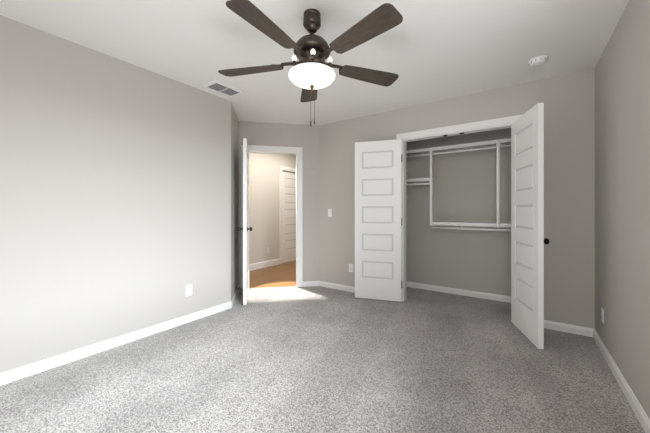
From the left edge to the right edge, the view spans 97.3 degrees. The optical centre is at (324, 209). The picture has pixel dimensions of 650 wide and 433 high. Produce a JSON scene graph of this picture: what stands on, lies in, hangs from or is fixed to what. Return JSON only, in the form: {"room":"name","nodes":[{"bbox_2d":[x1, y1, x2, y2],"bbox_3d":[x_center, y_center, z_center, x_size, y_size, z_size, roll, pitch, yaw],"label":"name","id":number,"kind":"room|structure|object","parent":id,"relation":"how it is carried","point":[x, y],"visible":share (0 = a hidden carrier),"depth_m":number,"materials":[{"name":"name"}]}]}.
{"room":"empty bedroom","nodes":[
{"label":"empty bedroom","id":0,"kind":"room"},
{"bbox_2d":[0,15,230,372],"bbox_3d":[-2.001,-0.066,2.231,0.110,2.462,2.930,0,0,35],"label":"wall","id":1,"kind":"structure","parent":0,"point":[115,197],"depth_m":2.35,"materials":[{"name":"grey paint"}]},
{"bbox_2d":[0,301,231,385],"bbox_3d":[-1.919,1.126,2.241,0.014,0.078,2.820,0,0,35],"label":"baseboard","id":2,"kind":"structure","parent":1,"relation":"attached to","point":[9,376],"depth_m":2.34,"materials":[{"name":"white wood"}]},
{"bbox_2d":[186,284,191,295],"bbox_3d":[-1.414,0.835,2.974,0.009,0.116,0.072,0,0,35],"label":"electrical outlet","id":3,"kind":"object","parent":1,"relation":"attached to","point":[188,290],"visible":1,"depth_m":2.97,"materials":[{"name":"white plastic"}]},
{"bbox_2d":[231,103,238,299],"bbox_3d":[-1.246,-0.066,3.780,0.110,2.462,0.785,0,0,-10],"label":"wall","id":4,"kind":"structure","parent":0,"point":[234,202],"depth_m":3.73,"materials":[{"name":"grey paint"}]},
{"bbox_2d":[231,285,239,306],"bbox_3d":[-1.185,1.126,3.791,0.014,0.078,0.785,0,0,-10],"label":"baseboard return","id":5,"kind":"object","parent":4,"relation":"attached to","point":[234,296],"visible":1,"depth_m":3.73,"materials":[{"name":"white wood"}]},
{"bbox_2d":[249,153,295,263],"bbox_3d":[-1.668,-0.066,5.242,0.110,2.462,3.920,0,0,35],"label":"wall","id":6,"kind":"structure","parent":0,"point":[264,198],"depth_m":5.79,"materials":[{"name":"white paint"}]},
{"bbox_2d":[249,258,279,270],"bbox_3d":[-1.825,1.100,4.906,0.014,0.130,2.990,0,0,35],"label":"baseboard","id":7,"kind":"structure","parent":6,"relation":"attached to","point":[263,264],"depth_m":5.77,"materials":[{"name":"white wood"}]},
{"bbox_2d":[279,166,295,263],"bbox_3d":[-0.761,0.107,6.535,0.128,2.115,0.900,0,0,35],"label":"door frame","id":8,"kind":"structure","parent":6,"relation":"attached to","point":[286,169],"depth_m":6.14,"materials":[{"name":"white wood"}]},
{"bbox_2d":[282,171,295,262],"bbox_3d":[-0.736,0.153,6.519,0.107,1.999,0.710,0,0,35],"label":"hall door","id":9,"kind":"structure","parent":6,"relation":"in","point":[288,216],"depth_m":6.43,"materials":[{"name":"white wood"}]},
{"bbox_2d":[249,260,295,287],"bbox_3d":[0.007,1.217,3.523,6.000,0.096,8.200,0,0,35],"label":"floor","id":10,"kind":"structure","parent":0,"point":[283,274],"depth_m":5.03,"materials":[{"name":"brown wood"}]},
{"bbox_2d":[239,121,318,289],"bbox_3d":[-0.659,-0.066,4.342,1.465,2.462,0.110,0,0,-10],"label":"wall","id":11,"kind":"structure","parent":0,"point":[308,138],"depth_m":4.35,"materials":[{"name":"grey paint"}]},
{"bbox_2d":[238,138,251,304],"bbox_3d":[-1.050,0.142,3.828,0.175,2.021,0.749,0,0,-12],"label":"entry door","id":12,"kind":"structure","parent":11,"relation":"in","point":[245,228],"depth_m":3.46,"materials":[{"name":"white wood"}]},
{"bbox_2d":[241,145,302,289],"bbox_3d":[-0.795,0.107,4.317,0.900,2.115,0.146,0,0,-10],"label":"door frame","id":13,"kind":"structure","parent":11,"relation":"attached to","point":[297,152],"depth_m":4.32,"materials":[{"name":"white wood"}]},
{"bbox_2d":[303,281,318,286],"bbox_3d":[-0.213,1.126,4.360,0.260,0.078,0.014,0,0,-10],"label":"baseboard","id":14,"kind":"structure","parent":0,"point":[310,283],"depth_m":4.35,"materials":[{"name":"white wood"}]},
{"bbox_2d":[0,0,628,124],"bbox_3d":[0.007,-1.347,3.523,6.000,0.100,8.200,0,0,35],"label":"ceiling","id":15,"kind":"structure","parent":0,"point":[427,51],"depth_m":2.21,"materials":[{"name":"white paint"}]},
{"bbox_2d":[202,80,244,96],"bbox_3d":[-1.081,-1.288,3.059,0.250,0.018,0.370,0,0,35],"label":"air vent","id":16,"kind":"structure","parent":15,"relation":"attached to","point":[222,88],"depth_m":3.04,"materials":[{"name":"white metal"}]},
{"bbox_2d":[218,0,402,126],"bbox_3d":[-0.099,-0.935,1.858,1.289,0.723,1.256,0,0,35],"label":"ceiling fan","id":17,"kind":"object","parent":15,"relation":"hanging from","point":[311,72],"visible":1,"depth_m":1.79,"materials":[{"name":"brown wood"}]},
{"bbox_2d":[528,56,547,66],"bbox_3d":[1.840,-1.276,2.469,0.136,0.043,0.136,0,0,35],"label":"smoke detector","id":18,"kind":"object","parent":15,"relation":"attached to","point":[537,61],"visible":1,"depth_m":2.44,"materials":[{"name":"white plastic"}]},
{"bbox_2d":[0,286,644,432],"bbox_3d":[-0.149,1.167,2.311,3.955,0.004,4.950,0,0,35],"label":"floor","id":19,"kind":"structure","parent":0,"point":[312,359],"depth_m":1.99,"materials":[{"name":"grey carpet"}]},
{"bbox_2d":[319,68,594,328],"bbox_3d":[1.269,-0.066,3.518,3.220,2.462,0.110,0,0,35],"label":"wall","id":20,"kind":"structure","parent":0,"point":[568,100],"depth_m":2.81,"materials":[{"name":"grey paint"}]},
{"bbox_2d":[328,209,331,216],"bbox_3d":[0.073,0.045,4.273,0.072,0.116,0.010,0,0,35],"label":"light switch","id":21,"kind":"object","parent":20,"relation":"attached to","point":[329,212],"visible":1,"depth_m":4.27,"materials":[{"name":"white plastic"}]},
{"bbox_2d":[319,281,354,292],"bbox_3d":[0.415,1.126,4.034,1.230,0.078,0.014,0,0,35],"label":"baseboard","id":22,"kind":"structure","parent":20,"relation":"attached to","point":[337,286],"depth_m":4.19,"materials":[{"name":"white wood"}]},
{"bbox_2d":[349,264,352,271],"bbox_3d":[0.368,0.825,4.070,0.072,0.116,0.009,0,0,35],"label":"electrical outlet","id":23,"kind":"object","parent":20,"relation":"attached to","point":[350,267],"visible":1,"depth_m":4.07,"materials":[{"name":"white plastic"}]},
{"bbox_2d":[355,139,401,301],"bbox_3d":[0.696,0.132,3.732,0.604,2.042,0.107,0,0,18],"label":"door","id":24,"kind":"structure","parent":20,"relation":"in","point":[378,221],"depth_m":3.68,"materials":[{"name":"white wood"}]},
{"bbox_2d":[396,114,522,301],"bbox_3d":[1.506,0.095,3.343,1.350,2.140,0.128,0,0,35],"label":"trim","id":25,"kind":"structure","parent":20,"relation":"attached to","point":[484,125],"depth_m":3.51,"materials":[{"name":"white wood"}]},
{"bbox_2d":[511,103,549,348],"bbox_3d":[1.900,0.132,2.655,0.108,2.042,0.604,0,0,15],"label":"door","id":26,"kind":"structure","parent":20,"relation":"in","point":[528,241],"depth_m":2.56,"materials":[{"name":"white wood"}]},
{"bbox_2d":[544,320,593,336],"bbox_3d":[2.249,1.126,2.764,0.530,0.078,0.014,0,0,35],"label":"baseboard","id":27,"kind":"structure","parent":20,"relation":"attached to","point":[572,329],"depth_m":2.71,"materials":[{"name":"white wood"}]},
{"bbox_2d":[406,128,510,295],"bbox_3d":[1.910,-0.066,3.962,1.790,2.462,0.110,0,0,35],"label":"wall","id":28,"kind":"structure","parent":0,"point":[464,186],"depth_m":3.93,"materials":[{"name":"grey paint"}]},
{"bbox_2d":[406,281,510,302],"bbox_3d":[1.875,1.126,3.911,1.570,0.078,0.014,0,0,35],"label":"baseboard","id":29,"kind":"structure","parent":28,"relation":"attached to","point":[495,297],"depth_m":3.91,"materials":[{"name":"white wood"}]},
{"bbox_2d":[406,138,510,230],"bbox_3d":[1.788,-0.212,3.785,1.568,1.259,0.314,0,0,35],"label":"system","id":30,"kind":"object","parent":28,"relation":"attached to","point":[498,223],"visible":0.79,"depth_m":3.66,"materials":[{"name":"white metal"}]},
{"bbox_2d":[595,0,649,418],"bbox_3d":[2.268,-0.066,2.231,0.110,2.462,2.550,0,0,35],"label":"wall","id":31,"kind":"structure","parent":0,"point":[622,183],"depth_m":1.83,"materials":[{"name":"grey paint"}]},
{"bbox_2d":[601,307,603,323],"bbox_3d":[2.278,0.865,2.349,0.009,0.116,0.072,0,0,35],"label":"electrical outlet","id":32,"kind":"object","parent":31,"relation":"attached to","point":[602,314],"visible":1,"depth_m":2.34,"materials":[{"name":"white plastic"}]},
{"bbox_2d":[593,329,649,432],"bbox_3d":[1.264,1.126,0.889,0.014,0.078,4.220,0,0,35],"label":"baseboard","id":33,"kind":"structure","parent":31,"relation":"attached to","point":[638,410],"depth_m":1.80,"materials":[{"name":"white wood"}]}
]}

